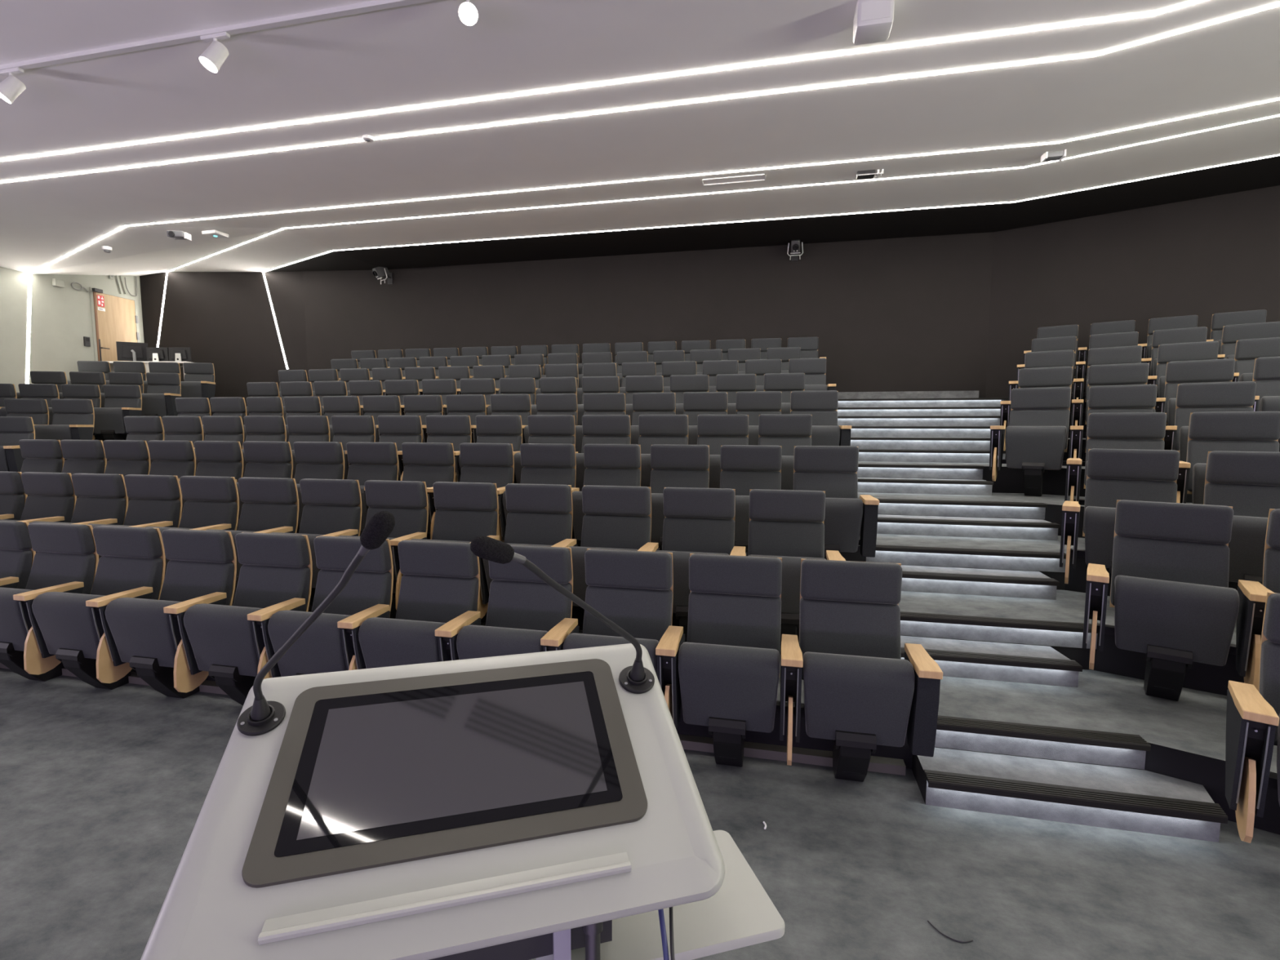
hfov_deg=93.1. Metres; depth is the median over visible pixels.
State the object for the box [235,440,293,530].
seat
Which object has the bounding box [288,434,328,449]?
cushion
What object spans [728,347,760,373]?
seat
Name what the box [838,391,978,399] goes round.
trim
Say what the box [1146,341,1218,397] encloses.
seat
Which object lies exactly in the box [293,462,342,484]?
cushion
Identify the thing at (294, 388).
seat
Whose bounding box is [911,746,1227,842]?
stair step
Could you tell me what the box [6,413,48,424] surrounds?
cushion
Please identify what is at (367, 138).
sensor
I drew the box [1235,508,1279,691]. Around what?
seat
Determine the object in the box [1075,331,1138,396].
seat
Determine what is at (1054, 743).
stair nosing
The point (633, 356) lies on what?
seat
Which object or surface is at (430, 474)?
cushion
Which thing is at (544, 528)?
cushion
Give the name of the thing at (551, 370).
seat
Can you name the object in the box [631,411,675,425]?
cushion
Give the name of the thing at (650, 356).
cushion
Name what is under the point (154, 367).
seat
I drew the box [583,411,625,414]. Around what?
cushion
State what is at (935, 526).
stair step
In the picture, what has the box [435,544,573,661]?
seat
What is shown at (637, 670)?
socket
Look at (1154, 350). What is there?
cushion
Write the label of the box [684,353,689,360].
cushion
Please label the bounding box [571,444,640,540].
seat
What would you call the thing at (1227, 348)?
cushion
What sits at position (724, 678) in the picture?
seat
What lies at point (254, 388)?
seat
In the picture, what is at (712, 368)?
seat
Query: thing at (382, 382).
cushion
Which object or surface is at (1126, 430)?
seat
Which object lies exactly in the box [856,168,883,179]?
camera unit
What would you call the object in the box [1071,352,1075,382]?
cushion
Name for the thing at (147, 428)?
seat
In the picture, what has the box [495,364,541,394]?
seat
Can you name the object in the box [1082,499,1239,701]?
seat
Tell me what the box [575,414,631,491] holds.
seat
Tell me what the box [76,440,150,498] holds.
seat
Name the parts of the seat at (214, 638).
slot rail, slot rail, armrest, arm panel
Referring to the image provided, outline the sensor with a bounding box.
[362,134,373,142]
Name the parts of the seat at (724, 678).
slot rail, armrest, arm panel, slot rail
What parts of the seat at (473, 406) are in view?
arm panel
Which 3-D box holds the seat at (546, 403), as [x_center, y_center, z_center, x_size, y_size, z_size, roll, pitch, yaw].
[-0.990,-0.449,6.578,0.595,0.984,0.477,1,5,13]
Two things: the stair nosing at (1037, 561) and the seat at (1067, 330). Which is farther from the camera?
the seat at (1067, 330)
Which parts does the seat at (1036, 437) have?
slot rail, armrest, arm panel, slot rail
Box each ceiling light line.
[25,97,1279,383]
[156,114,1279,346]
[262,154,1279,368]
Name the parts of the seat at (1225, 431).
armrest, arm panel, slot rail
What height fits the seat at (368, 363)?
0.984 m
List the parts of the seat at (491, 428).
armrest, arm panel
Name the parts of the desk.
leg, leg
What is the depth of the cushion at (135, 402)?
9.10 m
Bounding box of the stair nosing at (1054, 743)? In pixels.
[934,715,1151,769]
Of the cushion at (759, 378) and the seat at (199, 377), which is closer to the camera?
the cushion at (759, 378)
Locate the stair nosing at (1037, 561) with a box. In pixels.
[866,544,1066,572]
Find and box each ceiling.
[0,0,1279,275]
[266,155,1279,271]
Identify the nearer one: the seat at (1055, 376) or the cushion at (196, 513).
the cushion at (196, 513)
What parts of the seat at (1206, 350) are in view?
armrest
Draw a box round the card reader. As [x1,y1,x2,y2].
[83,336,90,346]
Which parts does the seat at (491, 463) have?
slot rail, armrest, arm panel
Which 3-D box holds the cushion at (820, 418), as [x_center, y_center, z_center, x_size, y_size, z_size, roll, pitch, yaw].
[1.745,-0.515,6.094,0.461,0.368,0.164,1,5,13]
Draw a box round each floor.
[0,667,1279,959]
[94,434,1279,461]
[130,602,1279,835]
[161,415,1167,438]
[210,395,1086,415]
[232,589,1244,695]
[426,533,1238,595]
[857,461,1192,502]
[857,492,1192,537]
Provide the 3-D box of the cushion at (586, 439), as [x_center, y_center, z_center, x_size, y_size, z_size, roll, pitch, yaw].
[-0.334,-0.233,5.719,0.461,0.368,0.164,1,5,13]
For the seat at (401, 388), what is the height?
0.984 m
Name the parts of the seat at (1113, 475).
slot rail, arm panel, armrest, slot rail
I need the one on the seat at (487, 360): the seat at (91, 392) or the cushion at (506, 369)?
the cushion at (506, 369)
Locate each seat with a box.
[0,383,17,407]
[0,383,59,416]
[0,416,35,471]
[0,471,27,519]
[0,471,76,522]
[0,520,35,589]
[0,522,98,681]
[4,398,48,424]
[13,525,165,689]
[16,371,67,398]
[16,473,128,553]
[18,439,64,472]
[27,440,106,496]
[34,399,94,460]
[48,384,101,424]
[58,371,106,399]
[66,360,111,384]
[71,474,182,559]
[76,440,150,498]
[85,528,236,698]
[92,384,142,439]
[100,372,143,407]
[105,361,146,384]
[106,416,164,462]
[128,440,195,503]
[131,475,239,577]
[141,372,181,423]
[143,361,181,393]
[150,416,204,467]
[163,397,211,439]
[163,532,312,705]
[178,440,243,515]
[180,362,215,404]
[189,476,298,601]
[194,415,244,475]
[202,396,246,440]
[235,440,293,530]
[241,415,286,477]
[243,396,283,441]
[246,382,279,415]
[247,535,393,679]
[254,478,361,612]
[278,369,307,397]
[280,381,313,420]
[284,395,321,441]
[286,415,329,478]
[293,441,344,533]
[308,368,338,396]
[311,358,358,382]
[313,380,347,415]
[316,480,428,618]
[322,395,360,441]
[324,380,382,415]
[331,415,375,479]
[337,539,479,670]
[338,358,387,380]
[339,368,370,395]
[344,415,422,480]
[346,441,398,535]
[351,350,376,368]
[351,367,402,395]
[360,349,403,368]
[360,379,419,415]
[362,395,400,442]
[364,442,454,533]
[369,357,417,380]
[376,395,443,442]
[382,366,435,395]
[387,348,431,367]
[389,481,498,609]
[397,415,471,480]
[400,378,457,415]
[402,356,448,379]
[417,347,459,367]
[418,365,470,395]
[422,394,486,442]
[426,443,514,539]
[435,355,479,378]
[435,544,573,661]
[442,377,495,415]
[448,346,488,366]
[453,414,522,482]
[456,364,505,394]
[470,354,511,378]
[470,483,573,618]
[471,394,531,443]
[479,346,517,365]
[485,377,535,415]
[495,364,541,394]
[497,443,576,542]
[505,353,544,377]
[511,345,547,364]
[513,414,575,483]
[522,393,577,443]
[530,377,577,414]
[535,363,578,404]
[540,548,673,675]
[541,352,577,377]
[543,343,578,374]
[551,484,651,606]
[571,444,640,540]
[575,392,626,453]
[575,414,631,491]
[577,342,610,374]
[577,351,612,387]
[577,362,616,404]
[577,376,619,425]
[613,342,643,373]
[616,351,648,386]
[619,361,656,394]
[625,375,663,425]
[630,392,675,444]
[637,487,735,642]
[638,414,688,487]
[648,341,676,361]
[649,444,709,548]
[653,350,684,375]
[655,553,787,767]
[662,360,696,392]
[670,374,708,414]
[681,340,710,360]
[683,391,727,444]
[689,349,721,374]
[697,414,748,488]
[702,360,737,391]
[715,338,745,359]
[715,373,755,414]
[720,444,782,555]
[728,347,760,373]
[729,488,845,654]
[735,391,782,444]
[745,359,781,391]
[751,337,781,359]
[758,413,812,489]
[764,373,804,413]
[767,346,800,373]
[779,558,942,782]
[787,337,826,358]
[788,358,835,391]
[790,390,851,445]
[793,445,879,558]
[989,386,1071,496]
[1000,366,1072,450]
[1008,349,1074,412]
[1016,336,1076,392]
[1023,324,1078,377]
[1059,448,1179,600]
[1064,412,1166,505]
[1068,384,1157,466]
[1071,362,1148,435]
[1072,345,1142,412]
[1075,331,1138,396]
[1077,320,1135,380]
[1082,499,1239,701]
[1137,315,1198,367]
[1141,326,1207,376]
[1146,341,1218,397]
[1155,358,1235,426]
[1164,381,1256,462]
[1176,411,1279,504]
[1203,450,1279,584]
[1206,309,1266,354]
[1217,321,1279,359]
[1225,591,1279,843]
[1232,337,1279,382]
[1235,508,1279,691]
[1252,356,1279,452]
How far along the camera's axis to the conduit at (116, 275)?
11.49 m
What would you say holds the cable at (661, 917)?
hanging from the lectern
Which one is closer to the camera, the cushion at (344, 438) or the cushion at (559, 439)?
the cushion at (559, 439)
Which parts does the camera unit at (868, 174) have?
guard rail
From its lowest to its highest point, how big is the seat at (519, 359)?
0.984 m
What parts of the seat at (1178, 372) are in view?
armrest, arm panel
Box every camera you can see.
[372,266,392,284]
[786,240,803,261]
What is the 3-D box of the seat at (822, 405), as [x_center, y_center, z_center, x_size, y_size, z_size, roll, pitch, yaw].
[1.715,-0.392,5.972,0.640,0.984,0.477,1,5,13]
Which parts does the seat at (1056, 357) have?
arm panel, armrest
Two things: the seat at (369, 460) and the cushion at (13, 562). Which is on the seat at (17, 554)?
the cushion at (13, 562)
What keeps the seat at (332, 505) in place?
on the floor at (1186, 736)
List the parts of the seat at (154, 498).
armrest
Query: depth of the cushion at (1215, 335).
7.28 m
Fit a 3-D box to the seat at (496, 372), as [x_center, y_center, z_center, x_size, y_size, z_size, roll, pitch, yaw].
[-2.228,-1.128,8.537,0.595,0.984,0.477,1,5,13]
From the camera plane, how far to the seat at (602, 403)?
6.55 m
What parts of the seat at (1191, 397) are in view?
armrest, arm panel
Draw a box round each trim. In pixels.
[0,662,906,775]
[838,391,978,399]
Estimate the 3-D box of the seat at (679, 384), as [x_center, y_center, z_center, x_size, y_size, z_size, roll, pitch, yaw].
[0.523,-0.743,7.080,0.595,0.984,0.477,1,5,13]
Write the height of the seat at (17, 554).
0.984 m
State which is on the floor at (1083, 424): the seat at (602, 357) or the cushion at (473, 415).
the seat at (602, 357)
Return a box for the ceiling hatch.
[701,173,765,186]
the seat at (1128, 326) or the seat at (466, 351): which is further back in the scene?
the seat at (466, 351)
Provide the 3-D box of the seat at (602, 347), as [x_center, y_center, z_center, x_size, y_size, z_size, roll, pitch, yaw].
[-0.782,-1.749,9.894,0.595,0.984,0.477,1,5,13]
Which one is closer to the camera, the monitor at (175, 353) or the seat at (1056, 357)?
the seat at (1056, 357)
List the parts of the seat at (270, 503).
armrest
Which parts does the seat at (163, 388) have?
armrest, panel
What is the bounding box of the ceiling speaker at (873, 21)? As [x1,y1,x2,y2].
[853,0,894,44]
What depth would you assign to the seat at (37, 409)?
8.18 m
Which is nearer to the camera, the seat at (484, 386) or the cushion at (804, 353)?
the seat at (484, 386)
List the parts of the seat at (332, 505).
armrest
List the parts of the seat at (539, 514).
slot rail, arm panel, armrest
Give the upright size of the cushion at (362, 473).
0.368 m
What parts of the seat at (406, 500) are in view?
armrest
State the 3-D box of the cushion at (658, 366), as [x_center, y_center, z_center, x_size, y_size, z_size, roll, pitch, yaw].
[0.410,-1.521,8.915,0.461,0.368,0.164,1,5,13]
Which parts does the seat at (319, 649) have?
slot rail, slot rail, armrest, arm panel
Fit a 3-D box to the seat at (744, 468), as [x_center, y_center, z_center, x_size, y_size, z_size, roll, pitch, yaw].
[0.784,0.240,4.499,0.595,0.984,0.477,1,5,13]
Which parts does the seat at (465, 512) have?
slot rail, armrest, arm panel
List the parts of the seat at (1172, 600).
slot rail, arm panel, armrest, slot rail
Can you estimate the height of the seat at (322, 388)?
0.984 m
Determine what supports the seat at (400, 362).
on the floor at (1083, 424)
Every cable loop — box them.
[71,281,92,292]
[124,276,137,296]
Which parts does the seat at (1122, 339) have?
arm panel, armrest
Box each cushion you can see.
[0,396,15,407]
[0,432,34,445]
[0,493,24,519]
[0,549,31,589]
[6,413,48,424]
[20,458,62,472]
[20,494,74,522]
[21,397,57,407]
[25,551,95,594]
[52,413,93,424]
[53,383,64,392]
[62,458,104,474]
[63,397,100,407]
[71,497,125,524]
[90,555,162,599]
[97,384,103,392]
[104,373,108,380]
[104,397,141,408]
[104,459,148,476]
[123,498,179,527]
[126,433,162,444]
[135,384,142,393]
[142,373,145,381]
[146,385,180,394]
[148,460,194,478]
[159,560,233,605]
[164,433,201,447]
[177,413,209,424]
[178,500,236,530]
[183,373,213,382]
[195,461,241,482]
[204,433,242,446]
[213,413,245,425]
[232,564,310,611]
[237,502,297,533]
[243,462,291,478]
[245,433,284,441]
[248,413,282,416]
[281,395,302,406]
[284,412,319,425]
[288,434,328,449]
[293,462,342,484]
[298,504,359,534]
[311,568,391,615]
[316,395,323,405]
[324,412,359,425]
[333,434,373,450]
[346,382,349,391]
[346,463,397,485]
[351,395,377,405]
[364,412,399,425]
[364,506,426,537]
[378,434,421,451]
[381,381,385,389]
[395,574,478,622]
[396,395,404,404]
[401,369,404,377]
[402,465,453,487]
[404,412,442,425]
[417,380,422,389]
[425,394,451,404]
[426,435,470,451]
[431,509,497,541]
[435,368,439,376]
[447,359,450,365]
[447,412,485,428]
[455,380,460,388]
[459,466,513,488]
[469,368,473,376]
[476,435,521,451]
[478,358,482,364]
[482,393,492,404]
[485,579,572,631]
[491,411,530,425]
[494,379,499,388]
[502,393,535,404]
[504,367,509,375]
[504,511,572,545]
[511,357,515,364]
[520,466,575,487]
[528,435,574,444]
[534,378,540,388]
[537,411,577,425]
[540,367,543,375]
[543,356,547,364]
[580,514,650,549]
[581,435,630,453]
[582,392,599,404]
[582,585,672,641]
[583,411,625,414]
[583,467,640,486]
[617,364,622,373]
[621,377,625,386]
[625,391,662,404]
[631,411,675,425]
[638,435,688,453]
[648,354,653,361]
[649,469,709,493]
[655,364,662,373]
[662,376,670,386]
[662,516,734,555]
[671,391,684,404]
[683,410,727,425]
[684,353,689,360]
[686,591,781,660]
[696,363,702,372]
[697,435,748,454]
[708,375,716,386]
[718,391,748,403]
[720,470,781,495]
[721,352,728,359]
[735,410,781,425]
[737,362,745,371]
[747,520,824,558]
[755,374,764,385]
[758,436,811,455]
[760,351,767,359]
[780,390,803,403]
[781,361,788,370]
[790,410,837,426]
[793,471,857,498]
[799,597,901,679]
[800,350,817,358]
[804,373,826,384]
[1008,408,1070,449]
[1019,386,1071,401]
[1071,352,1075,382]
[1074,340,1077,366]
[1083,477,1177,533]
[1084,438,1164,485]
[1085,367,1088,399]
[1085,383,1145,421]
[1085,408,1155,448]
[1110,534,1229,605]
[1146,334,1152,358]
[1150,347,1158,375]
[1155,363,1166,397]
[1164,381,1231,422]
[1174,406,1253,450]
[1186,439,1279,491]
[1204,482,1279,517]
[1210,329,1222,341]
[1221,342,1235,359]
[1234,359,1254,382]
[1253,379,1279,411]
[1259,640,1279,746]
[1262,547,1279,593]
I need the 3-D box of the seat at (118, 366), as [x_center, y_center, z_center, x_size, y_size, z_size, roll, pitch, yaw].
[-8.916,-1.558,10.446,0.595,0.984,0.477,-1,5,-9]
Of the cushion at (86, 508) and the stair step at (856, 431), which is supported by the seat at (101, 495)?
the cushion at (86, 508)
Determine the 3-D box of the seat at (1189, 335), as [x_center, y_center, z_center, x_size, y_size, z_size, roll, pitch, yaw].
[5.981,-1.210,6.774,0.635,0.984,0.477,4,6,36]
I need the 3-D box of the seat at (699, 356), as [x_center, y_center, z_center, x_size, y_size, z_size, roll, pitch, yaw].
[0.895,-1.387,8.678,0.595,0.984,0.477,1,5,13]
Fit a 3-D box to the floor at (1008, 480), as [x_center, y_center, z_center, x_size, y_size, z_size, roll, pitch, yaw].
[1.042,-0.160,7.493,23.732,0.250,6.280,2,5,18]
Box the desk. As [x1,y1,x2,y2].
[105,360,190,381]
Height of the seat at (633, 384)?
0.984 m
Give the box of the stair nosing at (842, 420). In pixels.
[837,416,999,426]
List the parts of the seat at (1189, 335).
arm panel, armrest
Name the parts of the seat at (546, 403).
arm panel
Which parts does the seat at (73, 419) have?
armrest, panel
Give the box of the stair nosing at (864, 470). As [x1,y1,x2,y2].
[857,463,984,479]
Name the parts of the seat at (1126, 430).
slot rail, arm panel, armrest, slot rail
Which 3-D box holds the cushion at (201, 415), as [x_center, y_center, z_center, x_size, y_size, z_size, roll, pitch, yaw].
[-5.767,-0.675,7.778,0.461,0.368,0.164,1,5,13]
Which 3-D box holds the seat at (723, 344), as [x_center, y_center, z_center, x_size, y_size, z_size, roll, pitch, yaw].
[1.364,-1.703,9.413,0.595,0.984,0.477,1,5,13]
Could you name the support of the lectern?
on the floor at (104, 793)
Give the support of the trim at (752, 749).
on the floor at (104, 793)
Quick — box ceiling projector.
[166,230,191,240]
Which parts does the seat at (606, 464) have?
arm panel, armrest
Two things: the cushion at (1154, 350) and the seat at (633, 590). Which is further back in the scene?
the cushion at (1154, 350)
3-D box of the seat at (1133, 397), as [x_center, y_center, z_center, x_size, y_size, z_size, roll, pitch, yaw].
[4.030,-0.314,5.137,0.635,0.984,0.477,4,6,36]
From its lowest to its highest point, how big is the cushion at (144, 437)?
0.368 m
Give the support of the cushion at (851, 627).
on the seat at (860, 695)
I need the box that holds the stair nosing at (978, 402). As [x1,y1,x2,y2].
[837,397,1008,407]
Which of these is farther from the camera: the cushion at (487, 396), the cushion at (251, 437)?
the cushion at (487, 396)
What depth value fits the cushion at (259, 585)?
3.61 m
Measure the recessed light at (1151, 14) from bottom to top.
0.016 m
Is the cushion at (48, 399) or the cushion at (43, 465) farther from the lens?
the cushion at (48, 399)
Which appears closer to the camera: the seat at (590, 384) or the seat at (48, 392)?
the seat at (590, 384)
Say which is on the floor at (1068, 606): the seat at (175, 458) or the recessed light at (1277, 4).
the seat at (175, 458)
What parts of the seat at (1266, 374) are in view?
arm panel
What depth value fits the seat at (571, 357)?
9.25 m
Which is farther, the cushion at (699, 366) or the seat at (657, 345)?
the seat at (657, 345)
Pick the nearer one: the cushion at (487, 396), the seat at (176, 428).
the seat at (176, 428)
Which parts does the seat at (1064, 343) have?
armrest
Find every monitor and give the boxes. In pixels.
[115,341,147,360]
[146,346,168,361]
[168,346,191,361]
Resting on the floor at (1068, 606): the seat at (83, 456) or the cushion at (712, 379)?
the seat at (83, 456)
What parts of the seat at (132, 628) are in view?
slot rail, slot rail, armrest, arm panel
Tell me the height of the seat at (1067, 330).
0.984 m
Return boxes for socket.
[250,694,271,721]
[630,657,644,681]
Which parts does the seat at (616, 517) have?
armrest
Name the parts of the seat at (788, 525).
armrest, armrest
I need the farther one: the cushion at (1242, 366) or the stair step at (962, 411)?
the stair step at (962, 411)
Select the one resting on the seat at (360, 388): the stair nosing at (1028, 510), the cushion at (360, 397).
the cushion at (360, 397)
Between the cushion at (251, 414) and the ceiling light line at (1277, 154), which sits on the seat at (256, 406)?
the cushion at (251, 414)
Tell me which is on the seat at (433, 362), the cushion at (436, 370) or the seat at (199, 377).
the cushion at (436, 370)
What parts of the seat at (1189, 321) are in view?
armrest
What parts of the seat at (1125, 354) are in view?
arm panel, armrest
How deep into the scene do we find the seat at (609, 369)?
8.26 m
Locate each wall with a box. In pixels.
[0,266,144,392]
[139,271,307,404]
[302,231,993,397]
[985,185,1279,397]
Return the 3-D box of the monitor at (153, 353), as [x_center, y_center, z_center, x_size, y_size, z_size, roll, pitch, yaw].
[-8.805,-2.280,11.072,0.385,0.280,0.200,0,5,0]
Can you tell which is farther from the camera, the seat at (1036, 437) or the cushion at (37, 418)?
the cushion at (37, 418)
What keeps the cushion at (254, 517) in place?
on the seat at (270, 503)
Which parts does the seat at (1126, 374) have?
arm panel, armrest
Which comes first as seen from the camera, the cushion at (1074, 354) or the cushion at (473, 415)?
the cushion at (473, 415)
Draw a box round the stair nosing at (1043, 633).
[900,611,1098,648]
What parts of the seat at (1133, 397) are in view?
slot rail, arm panel, armrest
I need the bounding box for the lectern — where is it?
[140,643,784,959]
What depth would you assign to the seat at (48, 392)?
8.91 m
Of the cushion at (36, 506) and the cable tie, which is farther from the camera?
the cushion at (36, 506)
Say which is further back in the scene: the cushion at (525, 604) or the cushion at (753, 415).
the cushion at (753, 415)
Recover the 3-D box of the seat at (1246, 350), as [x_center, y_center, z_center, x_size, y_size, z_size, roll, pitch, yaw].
[5.955,-0.870,5.767,0.635,0.984,0.477,4,6,36]
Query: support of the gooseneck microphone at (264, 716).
attached to the lectern
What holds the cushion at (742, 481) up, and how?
on the seat at (744, 468)
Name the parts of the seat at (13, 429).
armrest, panel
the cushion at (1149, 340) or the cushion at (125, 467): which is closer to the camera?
the cushion at (125, 467)
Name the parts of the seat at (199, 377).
armrest, panel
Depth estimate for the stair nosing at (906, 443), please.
6.67 m
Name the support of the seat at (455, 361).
on the floor at (1083, 424)
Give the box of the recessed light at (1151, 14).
[0,0,1206,161]
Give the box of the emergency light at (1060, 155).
[1040,149,1066,163]
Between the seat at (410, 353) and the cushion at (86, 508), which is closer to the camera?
the cushion at (86, 508)
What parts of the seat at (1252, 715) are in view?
slot rail, arm panel, armrest, slot rail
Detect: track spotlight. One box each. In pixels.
[0,66,26,103]
[198,31,230,73]
[453,0,478,26]
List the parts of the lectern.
screen glass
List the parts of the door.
lock plate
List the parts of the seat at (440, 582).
slot rail, slot rail, armrest, arm panel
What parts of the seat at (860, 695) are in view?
slot rail, arm panel, armrest, slot rail, panel, armrest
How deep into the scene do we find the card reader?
10.88 m
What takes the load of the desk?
on the floor at (1083, 397)
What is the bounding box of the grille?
[57,280,63,286]
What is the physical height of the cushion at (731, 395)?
0.368 m
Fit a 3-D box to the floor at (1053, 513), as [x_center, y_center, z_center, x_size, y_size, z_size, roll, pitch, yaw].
[0.869,0.183,6.461,23.520,0.250,7.692,1,5,13]
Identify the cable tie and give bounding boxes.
[927,920,973,942]
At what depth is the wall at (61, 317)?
10.24 m
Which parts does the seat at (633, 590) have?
armrest, arm panel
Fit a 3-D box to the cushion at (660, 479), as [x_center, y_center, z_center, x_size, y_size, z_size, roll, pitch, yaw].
[0.299,0.106,4.737,0.461,0.368,0.164,1,5,13]
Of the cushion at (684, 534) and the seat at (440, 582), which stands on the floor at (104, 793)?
the seat at (440, 582)
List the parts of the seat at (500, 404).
arm panel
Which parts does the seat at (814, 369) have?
panel, armrest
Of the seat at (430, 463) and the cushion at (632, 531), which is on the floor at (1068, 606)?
the seat at (430, 463)
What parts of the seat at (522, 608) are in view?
slot rail, slot rail, armrest, arm panel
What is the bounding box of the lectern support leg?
[582,922,603,959]
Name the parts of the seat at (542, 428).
arm panel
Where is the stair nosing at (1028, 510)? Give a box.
[857,497,1047,519]
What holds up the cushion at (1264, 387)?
on the seat at (1266, 374)
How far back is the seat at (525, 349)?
10.23 m
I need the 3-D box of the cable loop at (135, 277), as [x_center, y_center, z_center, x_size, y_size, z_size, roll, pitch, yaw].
[-9.850,-3.765,11.746,0.018,0.392,0.258,0,5,4]
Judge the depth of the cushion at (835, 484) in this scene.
4.49 m
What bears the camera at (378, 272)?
attached to the wall at (912, 313)
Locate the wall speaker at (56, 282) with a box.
[52,278,64,287]
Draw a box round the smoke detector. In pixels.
[101,245,112,253]
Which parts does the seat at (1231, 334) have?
armrest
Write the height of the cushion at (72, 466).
0.368 m
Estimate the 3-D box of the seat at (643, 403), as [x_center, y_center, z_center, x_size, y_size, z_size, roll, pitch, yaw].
[0.083,-0.426,6.338,0.595,0.984,0.477,1,5,13]
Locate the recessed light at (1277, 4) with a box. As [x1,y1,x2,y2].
[0,2,1279,182]
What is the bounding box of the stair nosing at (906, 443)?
[850,437,990,449]
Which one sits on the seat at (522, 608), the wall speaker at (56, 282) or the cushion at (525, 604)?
the cushion at (525, 604)
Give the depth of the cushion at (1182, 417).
4.96 m
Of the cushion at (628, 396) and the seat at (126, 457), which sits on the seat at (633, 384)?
the cushion at (628, 396)
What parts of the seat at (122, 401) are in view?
armrest, panel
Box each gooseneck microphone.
[236,511,395,736]
[470,535,654,693]
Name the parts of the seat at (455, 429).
arm panel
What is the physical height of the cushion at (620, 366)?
0.368 m
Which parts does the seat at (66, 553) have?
arm panel, armrest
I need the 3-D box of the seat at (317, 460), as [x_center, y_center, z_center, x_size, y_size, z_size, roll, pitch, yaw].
[-2.972,0.160,5.341,0.595,0.984,0.477,1,5,13]
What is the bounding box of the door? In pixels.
[88,287,140,360]
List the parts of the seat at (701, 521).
armrest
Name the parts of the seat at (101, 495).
armrest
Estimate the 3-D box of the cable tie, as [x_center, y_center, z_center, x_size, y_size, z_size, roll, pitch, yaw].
[0.995,1.460,1.952,0.133,0.005,0.037,4,6,35]
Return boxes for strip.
[97,306,105,311]
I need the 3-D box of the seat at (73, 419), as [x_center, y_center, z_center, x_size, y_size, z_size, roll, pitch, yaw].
[-7.734,-0.598,8.145,0.640,0.984,0.477,-1,5,-9]
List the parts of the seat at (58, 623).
slot rail, slot rail, armrest, arm panel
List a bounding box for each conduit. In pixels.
[115,275,121,293]
[120,275,126,293]
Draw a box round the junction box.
[108,275,114,279]
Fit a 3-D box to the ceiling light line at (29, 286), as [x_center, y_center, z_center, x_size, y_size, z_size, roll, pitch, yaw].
[0.501,-2.156,5.989,22.580,1.887,1.500,2,5,21]
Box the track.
[0,0,435,70]
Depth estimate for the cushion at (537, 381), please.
8.50 m
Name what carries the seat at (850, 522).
on the floor at (1068, 606)
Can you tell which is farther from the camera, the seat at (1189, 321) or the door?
the door
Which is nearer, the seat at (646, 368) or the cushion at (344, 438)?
the cushion at (344, 438)
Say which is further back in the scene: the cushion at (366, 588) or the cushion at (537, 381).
the cushion at (537, 381)
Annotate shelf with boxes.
[570,830,784,959]
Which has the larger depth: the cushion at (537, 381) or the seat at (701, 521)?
the cushion at (537, 381)
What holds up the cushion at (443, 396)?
on the seat at (443, 387)
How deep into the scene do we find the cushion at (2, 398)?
8.86 m
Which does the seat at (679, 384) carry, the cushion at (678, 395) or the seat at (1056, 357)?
the cushion at (678, 395)
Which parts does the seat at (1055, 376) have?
armrest, arm panel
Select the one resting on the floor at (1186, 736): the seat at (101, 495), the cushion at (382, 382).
the seat at (101, 495)
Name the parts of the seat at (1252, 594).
arm panel, slot rail, armrest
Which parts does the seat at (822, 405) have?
panel, armrest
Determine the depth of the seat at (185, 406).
7.76 m
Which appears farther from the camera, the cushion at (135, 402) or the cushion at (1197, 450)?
the cushion at (135, 402)
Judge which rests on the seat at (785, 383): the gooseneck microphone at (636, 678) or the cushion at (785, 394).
the cushion at (785, 394)
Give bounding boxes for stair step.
[837,406,1000,416]
[850,426,990,437]
[857,477,993,495]
[858,448,1005,462]
[876,514,1060,540]
[900,635,1082,687]
[901,564,1059,599]
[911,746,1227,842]
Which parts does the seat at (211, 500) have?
armrest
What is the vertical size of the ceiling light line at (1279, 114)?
1.528 m
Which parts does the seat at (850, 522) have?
panel, armrest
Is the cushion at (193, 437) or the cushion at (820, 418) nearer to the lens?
the cushion at (820, 418)
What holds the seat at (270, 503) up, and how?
on the floor at (1186, 736)
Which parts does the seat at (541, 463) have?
slot rail, armrest, arm panel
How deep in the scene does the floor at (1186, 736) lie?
2.93 m
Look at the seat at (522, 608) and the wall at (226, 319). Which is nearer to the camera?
the seat at (522, 608)
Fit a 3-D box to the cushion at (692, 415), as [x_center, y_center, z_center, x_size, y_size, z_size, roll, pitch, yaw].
[0.672,-0.537,6.334,0.461,0.368,0.164,1,5,13]
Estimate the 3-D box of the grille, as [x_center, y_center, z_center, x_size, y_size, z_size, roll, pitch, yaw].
[-9.922,-3.368,10.378,0.005,0.080,0.100,0,5,4]
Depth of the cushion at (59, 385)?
9.69 m
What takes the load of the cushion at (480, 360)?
on the seat at (466, 351)
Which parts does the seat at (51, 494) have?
armrest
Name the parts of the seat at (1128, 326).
arm panel, armrest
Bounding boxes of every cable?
[657,908,669,959]
[669,906,675,959]
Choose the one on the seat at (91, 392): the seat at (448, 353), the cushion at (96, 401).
the cushion at (96, 401)
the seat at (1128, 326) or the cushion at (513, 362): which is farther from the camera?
the cushion at (513, 362)
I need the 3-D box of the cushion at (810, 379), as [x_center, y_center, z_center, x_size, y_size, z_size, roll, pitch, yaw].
[2.117,-1.159,7.691,0.461,0.368,0.164,1,5,13]

